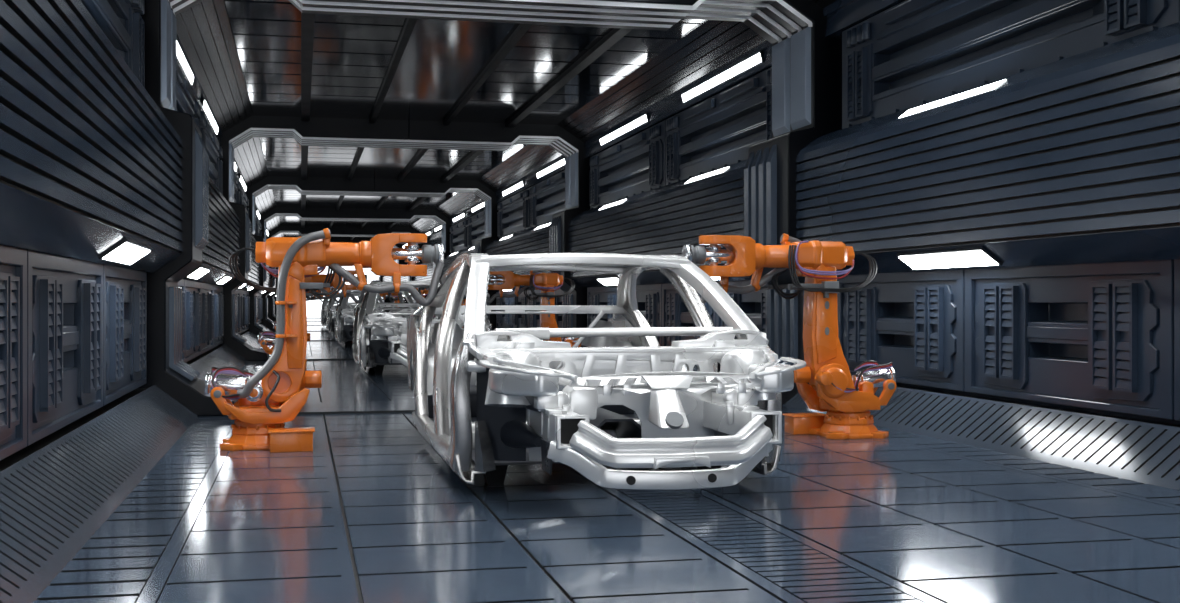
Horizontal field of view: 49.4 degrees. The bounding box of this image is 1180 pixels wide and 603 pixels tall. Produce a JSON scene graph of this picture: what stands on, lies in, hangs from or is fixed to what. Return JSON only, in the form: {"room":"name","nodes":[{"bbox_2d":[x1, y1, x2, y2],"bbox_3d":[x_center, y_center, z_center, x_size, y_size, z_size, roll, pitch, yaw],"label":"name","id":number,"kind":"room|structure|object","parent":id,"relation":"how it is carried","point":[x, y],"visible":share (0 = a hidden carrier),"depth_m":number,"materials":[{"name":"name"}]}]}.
{"room":"factory floor","nodes":[
{"label":"factory floor","id":0,"kind":"room"},
{"bbox_2d":[0,0,275,370],"bbox_3d":[-11.428,-1.200,44.168,0.584,4.140,109.200,0,0,-13],"label":"wall","id":1,"kind":"structure","parent":0,"point":[90,163],"depth_m":7.18,"materials":[{"name":"metal"}]},
{"bbox_2d":[0,244,26,460],"bbox_3d":[-2.848,0.253,5.611,0.260,1.075,2.740,0,0,-13],"label":"wall panel","id":2,"kind":"object","parent":1,"relation":"attached to","point":[13,260],"visible":1,"depth_m":6.58,"materials":[{"name":"metal"}]},
{"bbox_2d":[0,275,19,431],"bbox_3d":[-2.912,0.253,6.376,0.050,0.759,0.480,0,0,-13],"label":"vent","id":3,"kind":"object","parent":2,"relation":"attached to","point":[9,284],"depth_m":6.40,"materials":[{"name":"metal"}]},
{"bbox_2d":[26,249,102,445],"bbox_3d":[-3.454,0.253,8.304,0.260,1.075,2.740,0,0,-13],"label":"wall panel","id":4,"kind":"object","parent":1,"relation":"attached to","point":[62,291],"visible":0.95,"depth_m":8.00,"materials":[{"name":"metal"}]},
{"bbox_2d":[40,279,62,411],"bbox_3d":[-3.185,0.253,7.586,0.050,0.759,0.480,0,0,-13],"label":"vent","id":5,"kind":"object","parent":4,"relation":"attached to","point":[51,290],"depth_m":7.53,"materials":[{"name":"metal"}]},
{"bbox_2d":[84,283,100,392],"bbox_3d":[-3.519,0.253,9.068,0.050,0.759,0.480,0,0,-13],"label":"vent","id":6,"kind":"object","parent":4,"relation":"attached to","point":[92,291],"depth_m":9.01,"materials":[{"name":"metal"}]},
{"bbox_2d":[80,0,143,86],"bbox_3d":[-3.777,-2.382,9.646,0.260,1.085,5.480,0,0,-13],"label":"wall panel","id":7,"kind":"object","parent":1,"relation":"attached to","point":[128,30],"visible":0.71,"depth_m":11.42,"materials":[{"name":"metal"}]},
{"bbox_2d":[133,13,143,86],"bbox_3d":[-4.172,-2.270,11.853,0.060,0.704,0.400,0,0,-13],"label":"vent","id":8,"kind":"object","parent":7,"relation":"attached to","point":[138,23],"depth_m":11.66,"materials":[{"name":"metal"}]},
{"bbox_2d":[103,264,146,405],"bbox_3d":[-4.061,0.253,10.996,0.260,1.075,2.740,0,0,-13],"label":"wall panel","id":9,"kind":"object","parent":1,"relation":"attached to","point":[124,289],"visible":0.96,"depth_m":10.60,"materials":[{"name":"metal"}]},
{"bbox_2d":[110,285,123,381],"bbox_3d":[-3.791,0.253,10.278,0.050,0.759,0.480,0,0,-13],"label":"vent","id":10,"kind":"object","parent":9,"relation":"attached to","point":[116,291],"depth_m":10.20,"materials":[{"name":"metal"}]},
{"bbox_2d":[134,287,145,371],"bbox_3d":[-4.125,0.253,11.761,0.050,0.759,0.480,0,0,-13],"label":"vent","id":11,"kind":"object","parent":9,"relation":"attached to","point":[139,293],"depth_m":11.53,"materials":[{"name":"metal"}]},
{"bbox_2d":[98,238,151,265],"bbox_3d":[-3.501,-0.367,9.708,0.201,0.153,1.520,0,0,-13],"label":"soffit light","id":12,"kind":"object","parent":1,"relation":"attached to","point":[126,252],"visible":1,"depth_m":9.48,"materials":[{"name":"plastic"}]},
{"bbox_2d":[103,243,149,264],"bbox_3d":[-3.497,-0.361,9.709,0.166,0.127,1.480,0,0,-13],"label":"diffuser","id":13,"kind":"object","parent":12,"relation":"attached to","point":[121,253],"depth_m":9.54,"materials":[{"name":"plastic"}]},
{"bbox_2d":[0,319,273,602],"bbox_3d":[-11.401,1.004,44.174,0.860,0.352,109.200,0,0,-13],"label":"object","id":14,"kind":"structure","parent":1,"relation":"attached to","point":[59,489],"depth_m":7.15,"materials":[{"name":"metal"}]},
{"bbox_2d":[178,279,184,360],"bbox_3d":[-4.966,0.253,15.016,0.260,1.075,2.740,0,0,-13],"label":"wall panel","id":15,"kind":"object","parent":1,"relation":"attached to","point":[181,282],"visible":0.05,"depth_m":15.99,"materials":[{"name":"metal"}]},
{"bbox_2d":[182,291,184,352],"bbox_3d":[-5.031,0.253,15.780,0.050,0.759,0.480,0,0,-13],"label":"vent","id":16,"kind":"object","parent":15,"relation":"attached to","point":[183,292],"depth_m":15.98,"materials":[{"name":"metal"}]},
{"bbox_2d":[176,39,193,85],"bbox_3d":[-5.221,-3.105,16.373,0.057,0.154,3.440,0,0,-13],"label":"strip light","id":17,"kind":"object","parent":1,"relation":"attached to","point":[179,53],"visible":0.54,"depth_m":16.69,"materials":[{"name":"plastic"}]},
{"bbox_2d":[176,61,199,129],"bbox_3d":[-5.289,-2.382,16.358,0.260,1.085,5.480,0,0,-13],"label":"wall panel","id":18,"kind":"object","parent":1,"relation":"attached to","point":[185,98],"visible":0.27,"depth_m":16.88,"materials":[{"name":"metal"}]},
{"bbox_2d":[184,279,201,362],"bbox_3d":[-5.573,0.253,17.708,0.260,1.075,2.740,0,0,-13],"label":"wall panel","id":19,"kind":"object","parent":1,"relation":"attached to","point":[193,295],"visible":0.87,"depth_m":17.79,"materials":[{"name":"metal"}]},
{"bbox_2d":[186,292,192,349],"bbox_3d":[-5.303,0.253,16.990,0.050,0.759,0.480,0,0,-13],"label":"vent","id":20,"kind":"object","parent":19,"relation":"attached to","point":[189,295],"depth_m":16.76,"materials":[{"name":"metal"}]},
{"bbox_2d":[196,293,201,345],"bbox_3d":[-5.637,0.253,18.473,0.050,0.759,0.480,0,0,-13],"label":"vent","id":21,"kind":"object","parent":19,"relation":"attached to","point":[198,295],"depth_m":18.24,"materials":[{"name":"metal"}]},
{"bbox_2d":[186,265,209,279],"bbox_3d":[-5.013,-0.367,16.420,0.201,0.153,1.520,0,0,-13],"label":"soffit light","id":22,"kind":"object","parent":1,"relation":"attached to","point":[201,270],"visible":0.93,"depth_m":16.16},
{"bbox_2d":[188,268,208,278],"bbox_3d":[-5.009,-0.361,16.421,0.166,0.127,1.480,0,0,-13],"label":"diffuser","id":23,"kind":"object","parent":22,"relation":"attached to","point":[197,273],"depth_m":16.25,"materials":[{"name":"plastic"}]},
{"bbox_2d":[201,283,213,353],"bbox_3d":[-6.179,0.253,20.401,0.260,1.075,2.740,0,0,-13],"label":"wall panel","id":24,"kind":"object","parent":1,"relation":"attached to","point":[206,289],"visible":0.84,"depth_m":20.40,"materials":[{"name":"metal"}]},
{"bbox_2d":[202,293,207,342],"bbox_3d":[-5.910,0.253,19.683,0.050,0.759,0.480,0,0,-13],"label":"vent","id":25,"kind":"object","parent":24,"relation":"attached to","point":[204,295],"depth_m":19.45,"materials":[{"name":"metal"}]},
{"bbox_2d":[209,294,213,339],"bbox_3d":[-6.244,0.253,21.165,0.050,0.759,0.480,0,0,-13],"label":"vent","id":26,"kind":"object","parent":24,"relation":"attached to","point":[211,296],"depth_m":20.94,"materials":[{"name":"metal"}]},
{"bbox_2d":[196,111,222,193],"bbox_3d":[-6.502,-2.382,21.743,0.260,1.085,5.480,0,0,-13],"label":"wall panel","id":27,"kind":"object","parent":1,"relation":"attached to","point":[210,141],"visible":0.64,"depth_m":22.47,"materials":[{"name":"metal"}]},
{"bbox_2d":[200,128,205,147],"bbox_3d":[-5.912,-2.270,19.579,0.060,0.704,0.400,0,0,-13],"label":"vent","id":28,"kind":"object","parent":27,"relation":"attached to","point":[202,130],"depth_m":19.39,"materials":[{"name":"metal"}]},
{"bbox_2d":[218,160,222,193],"bbox_3d":[-6.896,-2.270,23.950,0.060,0.704,0.400,0,0,-13],"label":"vent","id":29,"kind":"object","parent":27,"relation":"attached to","point":[220,164],"depth_m":23.76,"materials":[{"name":"metal"}]},
{"bbox_2d":[202,98,218,134],"bbox_3d":[-6.434,-3.105,21.758,0.057,0.154,3.440,0,0,-13],"label":"strip light","id":30,"kind":"object","parent":1,"relation":"attached to","point":[205,106],"visible":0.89,"depth_m":21.41,"materials":[{"name":"plastic"}]},
{"bbox_2d":[213,285,223,347],"bbox_3d":[-6.786,0.253,23.093,0.260,1.075,2.740,0,0,-13],"label":"wall panel","id":31,"kind":"object","parent":1,"relation":"attached to","point":[217,290],"visible":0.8,"depth_m":23.11,"materials":[{"name":"metal"}]},
{"bbox_2d":[214,294,218,337],"bbox_3d":[-6.516,0.253,22.375,0.050,0.759,0.480,0,0,-13],"label":"vent","id":32,"kind":"object","parent":31,"relation":"attached to","point":[216,296],"depth_m":22.15,"materials":[{"name":"metal"}]},
{"bbox_2d":[220,295,223,335],"bbox_3d":[-6.850,0.253,23.858,0.050,0.759,0.480,0,0,-13],"label":"vent","id":33,"kind":"object","parent":31,"relation":"attached to","point":[221,296],"depth_m":23.63,"materials":[{"name":"metal"}]},
{"bbox_2d":[233,173,239,203],"bbox_3d":[-8.014,-2.382,28.454,0.260,1.085,5.480,0,0,-13],"label":"wall panel","id":34,"kind":"object","parent":1,"relation":"attached to","point":[236,182],"visible":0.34,"depth_m":30.39,"materials":[{"name":"metal"}]},
{"bbox_2d":[235,289,240,333],"bbox_3d":[-8.297,0.253,29.805,0.260,1.075,2.740,0,0,-13],"label":"wall panel","id":35,"kind":"object","parent":1,"relation":"attached to","point":[237,291],"visible":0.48,"depth_m":30.34,"materials":[{"name":"metal"}]},
{"bbox_2d":[240,290,244,333],"bbox_3d":[-8.904,0.253,32.498,0.260,1.075,2.740,0,0,-13],"label":"wall panel","id":36,"kind":"object","parent":1,"relation":"attached to","point":[242,293],"visible":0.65,"depth_m":32.82,"materials":[{"name":"metal"}]},
{"bbox_2d":[237,184,248,215],"bbox_3d":[-9.227,-2.382,33.840,0.260,1.085,5.480,0,0,-13],"label":"wall panel","id":37,"kind":"object","parent":1,"relation":"attached to","point":[244,201],"visible":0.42,"depth_m":33.66,"materials":[{"name":"metal"}]},
{"bbox_2d":[245,291,249,330],"bbox_3d":[-9.510,0.253,35.190,0.260,1.075,2.740,0,0,-13],"label":"wall panel","id":38,"kind":"object","parent":1,"relation":"attached to","point":[247,298],"visible":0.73,"depth_m":35.72,"materials":[{"name":"metal"}]},
{"bbox_2d":[176,0,836,247],"bbox_3d":[-7.967,-3.495,44.948,7.600,0.450,109.200,0,0,-13],"label":"ceiling","id":39,"kind":"structure","parent":0,"point":[248,58],"depth_m":20.55,"materials":[{"name":"black metal"}]},
{"bbox_2d":[33,317,1179,602],"bbox_3d":[-7.967,1.169,44.948,6.300,0.082,109.200,0,0,-13],"label":"floor","id":40,"kind":"structure","parent":0,"point":[373,513],"depth_m":6.53,"materials":[{"name":"tile"}]},
{"bbox_2d":[257,270,366,368],"bbox_3d":[-4.820,0.284,22.324,1.875,1.733,0.772,0,0,-16],"label":"robot arm","id":41,"kind":"object","parent":40,"relation":"on","point":[265,338],"visible":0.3,"depth_m":22.31,"materials":[{"name":"orange paint"}]},
{"bbox_2d":[204,228,443,452],"bbox_3d":[-2.095,0.284,10.227,1.875,1.733,0.772,0,0,-16],"label":"robot arm","id":42,"kind":"object","parent":40,"relation":"on","point":[260,413],"visible":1,"depth_m":10.11,"materials":[{"name":"orange paint"}]},
{"bbox_2d":[273,239,404,314],"bbox_3d":[-14.658,-1.350,74.654,7.900,5.000,1.300,0,0,-13],"label":"trim","id":43,"kind":"structure","parent":40,"relation":"on","point":[401,262],"depth_m":74.22,"materials":[{"name":"black paint"}]},
{"bbox_2d":[321,295,359,325],"bbox_3d":[-11.048,0.400,57.718,2.070,1.500,5.550,0,0,-13],"label":"car","id":44,"kind":"object","parent":40,"relation":"on","point":[324,305],"visible":0.1,"depth_m":56.28,"materials":[{"name":"metal"}]},
{"bbox_2d":[267,225,425,320],"bbox_3d":[-11.933,-1.350,62.557,7.900,5.000,1.300,0,0,-13],"label":"trim","id":45,"kind":"structure","parent":40,"relation":"on","point":[338,231],"depth_m":61.93,"materials":[{"name":"black paint"}]},
{"bbox_2d":[259,207,450,331],"bbox_3d":[-9.209,-1.350,50.460,7.900,5.000,1.300,0,0,-13],"label":"trim","id":46,"kind":"structure","parent":40,"relation":"on","point":[309,214],"depth_m":49.87,"materials":[{"name":"black paint"}]},
{"bbox_2d":[326,292,386,332],"bbox_3d":[-8.323,0.400,45.621,2.070,1.500,5.550,0,0,-13],"label":"car","id":47,"kind":"object","parent":40,"relation":"on","point":[331,309],"visible":0.19,"depth_m":44.18,"materials":[{"name":"metal"}]},
{"bbox_2d":[246,176,498,335],"bbox_3d":[-6.484,-1.350,38.363,7.900,5.000,1.300,0,0,-13],"label":"trim","id":48,"kind":"structure","parent":40,"relation":"on","point":[312,185],"depth_m":37.85,"materials":[{"name":"black paint"}]},
{"bbox_2d":[334,290,416,346],"bbox_3d":[-5.599,0.400,33.524,2.070,1.500,5.550,0,0,-13],"label":"car","id":49,"kind":"object","parent":40,"relation":"on","point":[343,327],"visible":0.23,"depth_m":32.06,"materials":[{"name":"metal"}]},
{"bbox_2d":[209,114,589,360],"bbox_3d":[-3.759,-1.350,26.266,7.900,5.000,1.300,0,0,-13],"label":"trim","id":50,"kind":"structure","parent":40,"relation":"on","point":[329,132],"depth_m":25.78,"materials":[{"name":"black paint"}]},
{"bbox_2d":[353,281,491,374],"bbox_3d":[-2.874,0.400,21.427,2.070,1.500,5.550,0,0,-13],"label":"car","id":51,"kind":"object","parent":40,"relation":"on","point":[378,342],"visible":0.46,"depth_m":19.74,"materials":[{"name":"metal"}]},
{"bbox_2d":[375,303,420,306],"bbox_3d":[-3.289,0.070,23.271,1.760,0.070,0.550,0,0,-13],"label":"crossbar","id":52,"kind":"object","parent":51,"relation":"attached to","point":[377,304],"depth_m":22.95,"materials":[{"name":"metal"}]},
{"bbox_2d":[121,0,841,415],"bbox_3d":[-1.034,-1.350,14.169,7.900,5.000,1.300,0,0,-13],"label":"trim","id":53,"kind":"structure","parent":40,"relation":"on","point":[806,64],"depth_m":14.26,"materials":[{"name":"black paint"}]},
{"bbox_2d":[486,270,581,346],"bbox_3d":[-1.047,0.284,23.015,1.875,1.733,0.772,0,0,-16],"label":"robot arm","id":54,"kind":"object","parent":40,"relation":"on","point":[545,282],"visible":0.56,"depth_m":22.88,"materials":[{"name":"orange paint"}]},
{"bbox_2d":[407,253,805,489],"bbox_3d":[-0.149,0.400,9.330,2.070,1.500,5.550,0,0,-13],"label":"car","id":55,"kind":"object","parent":40,"relation":"on","point":[525,398],"visible":1,"depth_m":7.65,"materials":[{"name":"metal"}]},
{"bbox_2d":[489,366,558,396],"bbox_3d":[-0.380,0.435,7.024,0.260,0.140,0.541,0,0,-22],"label":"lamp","id":56,"kind":"object","parent":55,"relation":"attached to","point":[505,381],"depth_m":6.84,"materials":[{"name":"metal"}]},
{"bbox_2d":[435,305,624,313],"bbox_3d":[-0.564,0.070,11.174,1.760,0.070,0.550,0,0,-13],"label":"crossbar","id":57,"kind":"object","parent":55,"relation":"attached to","point":[509,309],"depth_m":10.96,"materials":[{"name":"metal"}]},
{"bbox_2d":[749,363,793,392],"bbox_3d":[1.049,0.435,7.346,0.260,0.140,0.541,0,0,-3],"label":"lamp","id":58,"kind":"object","parent":55,"relation":"attached to","point":[780,382],"depth_m":7.10,"materials":[{"name":"metal"}]},
{"bbox_2d":[682,233,896,439],"bbox_3d":[1.678,0.284,10.918,1.875,1.733,0.772,0,0,-16],"label":"robot arm","id":59,"kind":"object","parent":40,"relation":"on","point":[832,389],"visible":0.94,"depth_m":10.79,"materials":[{"name":"orange paint"}]},
{"bbox_2d":[372,0,1179,424],"bbox_3d":[-4.506,-1.200,45.728,0.584,4.140,109.200,0,0,-13],"label":"wall","id":60,"kind":"structure","parent":0,"point":[1075,159],"depth_m":10.58,"materials":[{"name":"metal"}]},
{"bbox_2d":[450,218,468,253],"bbox_3d":[-4.791,-2.382,47.550,0.260,1.085,5.480,0,0,-13],"label":"wall panel","id":61,"kind":"object","parent":60,"relation":"attached to","point":[457,235],"visible":0.96,"depth_m":47.77,"materials":[{"name":"metal"}]},
{"bbox_2d":[468,211,484,247],"bbox_3d":[-3.578,-2.382,42.164,0.260,1.085,5.480,0,0,-13],"label":"wall panel","id":62,"kind":"object","parent":60,"relation":"attached to","point":[475,233],"visible":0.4,"depth_m":43.26,"materials":[{"name":"metal"}]},
{"bbox_2d":[496,291,510,328],"bbox_3d":[-2.389,0.253,36.794,0.260,1.075,2.740,0,0,-13],"label":"wall panel","id":63,"kind":"object","parent":60,"relation":"attached to","point":[502,320],"visible":0.61,"depth_m":37.09,"materials":[{"name":"metal"}]},
{"bbox_2d":[502,181,523,196],"bbox_3d":[-2.134,-3.105,35.437,0.057,0.154,3.440,0,0,-13],"label":"strip light","id":64,"kind":"object","parent":60,"relation":"attached to","point":[519,185],"visible":1,"depth_m":35.20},
{"bbox_2d":[497,187,530,238],"bbox_3d":[-2.066,-2.382,35.453,0.260,1.085,5.480,0,0,-13],"label":"wall panel","id":65,"kind":"object","parent":60,"relation":"attached to","point":[510,209],"visible":0.98,"depth_m":35.43,"materials":[{"name":"metal"}]},
{"bbox_2d":[523,200,527,227],"bbox_3d":[-1.671,-2.270,33.245,0.060,0.704,0.400,0,0,-13],"label":"vent","id":66,"kind":"object","parent":65,"relation":"attached to","point":[525,203],"depth_m":33.07,"materials":[{"name":"metal"}]},
{"bbox_2d":[511,290,528,327],"bbox_3d":[-1.782,0.253,34.102,0.260,1.075,2.740,0,0,-13],"label":"wall panel","id":67,"kind":"object","parent":60,"relation":"attached to","point":[517,320],"visible":0.65,"depth_m":34.12,"materials":[{"name":"metal"}]},
{"bbox_2d":[512,297,516,324],"bbox_3d":[-2.052,0.253,34.820,0.050,0.759,0.480,0,0,-13],"label":"vent","id":68,"kind":"object","parent":67,"relation":"attached to","point":[514,300],"depth_m":34.73,"materials":[{"name":"metal"}]},
{"bbox_2d":[521,297,525,325],"bbox_3d":[-1.718,0.253,33.337,0.050,0.759,0.480,0,0,-13],"label":"vent","id":69,"kind":"object","parent":67,"relation":"attached to","point":[523,299],"depth_m":33.28,"materials":[{"name":"metal"}]},
{"bbox_2d":[529,290,540,327],"bbox_3d":[-1.176,0.253,31.409,0.260,1.075,2.740,0,0,-13],"label":"wall panel","id":70,"kind":"object","parent":60,"relation":"attached to","point":[534,319],"visible":0.37,"depth_m":31.89,"materials":[{"name":"metal"}]},
{"bbox_2d":[530,296,534,326],"bbox_3d":[-1.445,0.253,32.128,0.050,0.759,0.480,0,0,-13],"label":"vent","id":71,"kind":"object","parent":70,"relation":"attached to","point":[532,316],"depth_m":32.03,"materials":[{"name":"metal"}]},
{"bbox_2d":[530,170,565,227],"bbox_3d":[-0.853,-2.382,30.067,0.260,1.085,5.480,0,0,-13],"label":"wall panel","id":72,"kind":"object","parent":60,"relation":"attached to","point":[549,205],"visible":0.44,"depth_m":30.68,"materials":[{"name":"metal"}]},
{"bbox_2d":[530,196,534,225],"bbox_3d":[-1.443,-2.270,32.231,0.060,0.704,0.400,0,0,-13],"label":"vent","id":73,"kind":"object","parent":72,"relation":"attached to","point":[532,200],"depth_m":32.17,"materials":[{"name":"metal"}]},
{"bbox_2d":[537,158,564,178],"bbox_3d":[-0.921,-3.105,30.052,0.057,0.154,3.440,0,0,-13],"label":"strip light","id":74,"kind":"object","parent":60,"relation":"attached to","point":[560,163],"visible":0.82,"depth_m":29.89,"materials":[{"name":"plastic"}]},
{"bbox_2d":[554,289,563,327],"bbox_3d":[-0.569,0.253,28.717,0.260,1.075,2.740,0,0,-13],"label":"wall panel","id":75,"kind":"object","parent":60,"relation":"attached to","point":[558,300],"visible":0.06,"depth_m":29.11,"materials":[{"name":"metal"}]},
{"bbox_2d":[587,286,616,326],"bbox_3d":[0.336,0.253,24.698,0.260,1.075,2.740,0,0,-13],"label":"wall panel","id":76,"kind":"object","parent":60,"relation":"attached to","point":[595,295],"visible":0.37,"depth_m":25.01,"materials":[{"name":"metal"}]},
{"bbox_2d":[589,295,596,324],"bbox_3d":[0.067,0.253,25.416,0.050,0.759,0.480,0,0,-13],"label":"vent","id":77,"kind":"object","parent":76,"relation":"attached to","point":[592,298],"depth_m":25.38,"materials":[{"name":"metal"}]},
{"bbox_2d":[607,295,615,320],"bbox_3d":[0.401,0.253,23.933,0.050,0.759,0.480,0,0,-13],"label":"vent","id":78,"kind":"object","parent":76,"relation":"attached to","point":[611,299],"depth_m":23.90,"materials":[{"name":"metal"}]},
{"bbox_2d":[596,276,618,285],"bbox_3d":[0.383,-0.367,23.294,0.201,0.153,1.520,0,0,-13],"label":"soffit light","id":79,"kind":"object","parent":60,"relation":"attached to","point":[607,281],"visible":0.79,"depth_m":23.34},
{"bbox_2d":[600,113,648,145],"bbox_3d":[0.591,-3.105,23.340,0.057,0.154,3.440,0,0,-13],"label":"strip light","id":80,"kind":"object","parent":60,"relation":"attached to","point":[643,119],"visible":1,"depth_m":23.10,"materials":[{"name":"plastic"}]},
{"bbox_2d":[590,120,665,208],"bbox_3d":[0.659,-2.382,23.356,0.260,1.085,5.480,0,0,-13],"label":"wall panel","id":81,"kind":"object","parent":60,"relation":"attached to","point":[650,167],"visible":0.98,"depth_m":22.99,"materials":[{"name":"metal"}]},
{"bbox_2d":[590,169,596,205],"bbox_3d":[0.069,-2.270,25.519,0.060,0.704,0.400,0,0,-13],"label":"vent","id":82,"kind":"object","parent":81,"relation":"attached to","point":[593,173],"depth_m":25.46,"materials":[{"name":"metal"}]},
{"bbox_2d":[649,141,658,185],"bbox_3d":[1.053,-2.270,21.148,0.060,0.704,0.400,0,0,-13],"label":"vent","id":83,"kind":"object","parent":81,"relation":"attached to","point":[654,146],"depth_m":21.09,"materials":[{"name":"metal"}]},
{"bbox_2d":[636,284,661,345],"bbox_3d":[0.943,0.253,22.005,0.260,1.075,2.740,0,0,-13],"label":"wall panel","id":84,"kind":"object","parent":60,"relation":"attached to","point":[649,297],"visible":0.38,"depth_m":21.19,"materials":[{"name":"metal"}]},
{"bbox_2d":[646,294,655,326],"bbox_3d":[1.007,0.253,21.241,0.050,0.759,0.480,0,0,-13],"label":"vent","id":85,"kind":"object","parent":84,"relation":"attached to","point":[650,298],"depth_m":21.19,"materials":[{"name":"metal"}]},
{"bbox_2d":[662,284,715,345],"bbox_3d":[1.549,0.253,19.312,0.260,1.075,2.740,0,0,-13],"label":"wall panel","id":86,"kind":"object","parent":60,"relation":"attached to","point":[675,313],"visible":0.39,"depth_m":19.81,"materials":[{"name":"metal"}]},
{"bbox_2d":[666,293,677,341],"bbox_3d":[1.280,0.253,20.031,0.050,0.759,0.480,0,0,-13],"label":"vent","id":87,"kind":"object","parent":86,"relation":"attached to","point":[671,298],"depth_m":19.98,"materials":[{"name":"metal"}]},
{"bbox_2d":[695,293,707,338],"bbox_3d":[1.614,0.253,18.548,0.050,0.759,0.480,0,0,-13],"label":"vent","id":88,"kind":"object","parent":86,"relation":"attached to","point":[706,304],"depth_m":18.52,"materials":[{"name":"metal"}]},
{"bbox_2d":[684,166,729,184],"bbox_3d":[1.624,-1.749,17.915,0.147,0.115,1.740,0,0,-13],"label":"light","id":89,"kind":"object","parent":60,"relation":"attached to","point":[719,171],"visible":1,"depth_m":17.81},
{"bbox_2d":[666,67,771,184],"bbox_3d":[1.872,-2.382,17.971,0.260,1.085,5.480,0,0,-13],"label":"wall panel","id":90,"kind":"object","parent":60,"relation":"attached to","point":[681,164],"visible":0.66,"depth_m":18.06,"materials":[{"name":"metal"}]},
{"bbox_2d":[666,133,676,179],"bbox_3d":[1.282,-2.270,20.134,0.060,0.704,0.400,0,0,-13],"label":"vent","id":91,"kind":"object","parent":90,"relation":"attached to","point":[671,139],"depth_m":20.08,"materials":[{"name":"metal"}]},
{"bbox_2d":[766,88,771,140],"bbox_3d":[2.267,-2.270,15.763,0.060,0.704,0.400,0,0,-13],"label":"vent","id":92,"kind":"object","parent":90,"relation":"attached to","point":[769,92],"depth_m":15.93,"materials":[{"name":"metal"}]},
{"bbox_2d":[682,51,763,102],"bbox_3d":[1.804,-3.105,17.955,0.057,0.154,3.440,0,0,-13],"label":"strip light","id":93,"kind":"object","parent":60,"relation":"attached to","point":[756,59],"visible":1,"depth_m":17.67,"materials":[{"name":"plastic"}]},
{"bbox_2d":[716,280,767,338],"bbox_3d":[2.155,0.253,16.620,0.260,1.075,2.740,0,0,-13],"label":"wall panel","id":94,"kind":"object","parent":60,"relation":"attached to","point":[754,303],"visible":0.23,"depth_m":16.77,"materials":[{"name":"metal"}]},
{"bbox_2d":[722,292,736,338],"bbox_3d":[1.886,0.253,17.338,0.050,0.759,0.480,0,0,-13],"label":"vent","id":95,"kind":"object","parent":94,"relation":"attached to","point":[734,296],"depth_m":17.18,"materials":[{"name":"metal"}]},
{"bbox_2d":[761,291,766,337],"bbox_3d":[2.220,0.253,15.855,0.050,0.759,0.480,0,0,-13],"label":"vent","id":96,"kind":"object","parent":94,"relation":"attached to","point":[763,293],"depth_m":16.03,"materials":[{"name":"metal"}]},
{"bbox_2d":[492,329,1179,490],"bbox_3d":[-4.533,1.004,45.721,0.860,0.352,109.200,0,0,-13],"label":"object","id":97,"kind":"structure","parent":60,"relation":"attached to","point":[1146,452],"depth_m":9.62,"materials":[{"name":"metal"}]},
{"bbox_2d":[837,269,964,391],"bbox_3d":[3.061,0.253,12.601,0.260,1.075,2.740,0,0,-13],"label":"wall panel","id":98,"kind":"object","parent":60,"relation":"attached to","point":[871,317],"visible":0.94,"depth_m":12.32,"materials":[{"name":"metal"}]},
{"bbox_2d":[847,289,870,362],"bbox_3d":[2.791,0.253,13.319,0.050,0.759,0.480,0,0,-13],"label":"vent","id":99,"kind":"object","parent":98,"relation":"attached to","point":[858,301],"depth_m":13.27,"materials":[{"name":"metal"}]},
{"bbox_2d":[914,287,942,370],"bbox_3d":[3.125,0.253,11.836,0.050,0.759,0.480,0,0,-13],"label":"vent","id":100,"kind":"object","parent":98,"relation":"attached to","point":[928,301],"depth_m":11.79,"materials":[{"name":"metal"}]},
{"bbox_2d":[896,247,1002,269],"bbox_3d":[3.108,-0.367,11.197,0.201,0.153,1.520,0,0,-13],"label":"soffit light","id":101,"kind":"object","parent":60,"relation":"attached to","point":[977,256],"visible":1,"depth_m":11.07,"materials":[{"name":"plastic"}]},
{"bbox_2d":[897,78,1008,119],"bbox_3d":[3.135,-1.749,11.203,0.147,0.115,1.740,0,0,-13],"label":"light","id":102,"kind":"object","parent":60,"relation":"attached to","point":[987,88],"visible":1,"depth_m":11.07,"materials":[{"name":"plastic"}]},
{"bbox_2d":[842,0,1179,128],"bbox_3d":[3.384,-2.382,11.259,0.260,1.085,5.480,0,0,-13],"label":"wall panel","id":103,"kind":"object","parent":60,"relation":"attached to","point":[1092,24],"visible":0.94,"depth_m":11.44,"materials":[{"name":"metal"}]},
{"bbox_2d":[846,47,867,120],"bbox_3d":[2.794,-2.270,13.422,0.060,0.704,0.400,0,0,-13],"label":"vent","id":104,"kind":"object","parent":103,"relation":"attached to","point":[856,60],"depth_m":13.37,"materials":[{"name":"metal"}]},
{"bbox_2d":[1104,0,1146,34],"bbox_3d":[3.778,-2.270,9.052,0.060,0.704,0.400,0,0,-13],"label":"vent","id":105,"kind":"object","parent":103,"relation":"attached to","point":[1121,17],"depth_m":9.07,"materials":[{"name":"metal"}]},
{"bbox_2d":[965,259,1173,419],"bbox_3d":[3.667,0.253,9.908,0.260,1.075,2.740,0,0,-13],"label":"wall panel","id":106,"kind":"object","parent":60,"relation":"attached to","point":[1106,341],"visible":1,"depth_m":9.70,"materials":[{"name":"metal"}]},
{"bbox_2d":[982,286,1017,379],"bbox_3d":[3.398,0.253,10.626,0.050,0.759,0.480,0,0,-13],"label":"vent","id":107,"kind":"object","parent":106,"relation":"attached to","point":[999,303],"depth_m":10.59,"materials":[{"name":"metal"}]},
{"bbox_2d":[1090,283,1137,392],"bbox_3d":[3.732,0.253,9.144,0.050,0.759,0.480,0,0,-13],"label":"vent","id":108,"kind":"object","parent":106,"relation":"attached to","point":[1113,306],"depth_m":9.10,"materials":[{"name":"metal"}]},
{"bbox_2d":[1174,259,1179,420],"bbox_3d":[4.274,0.253,7.215,0.260,1.075,2.740,0,0,-13],"label":"wall panel","id":109,"kind":"object","parent":60,"relation":"attached to","point":[1176,261],"visible":1,"depth_m":8.49,"materials":[{"name":"metal"}]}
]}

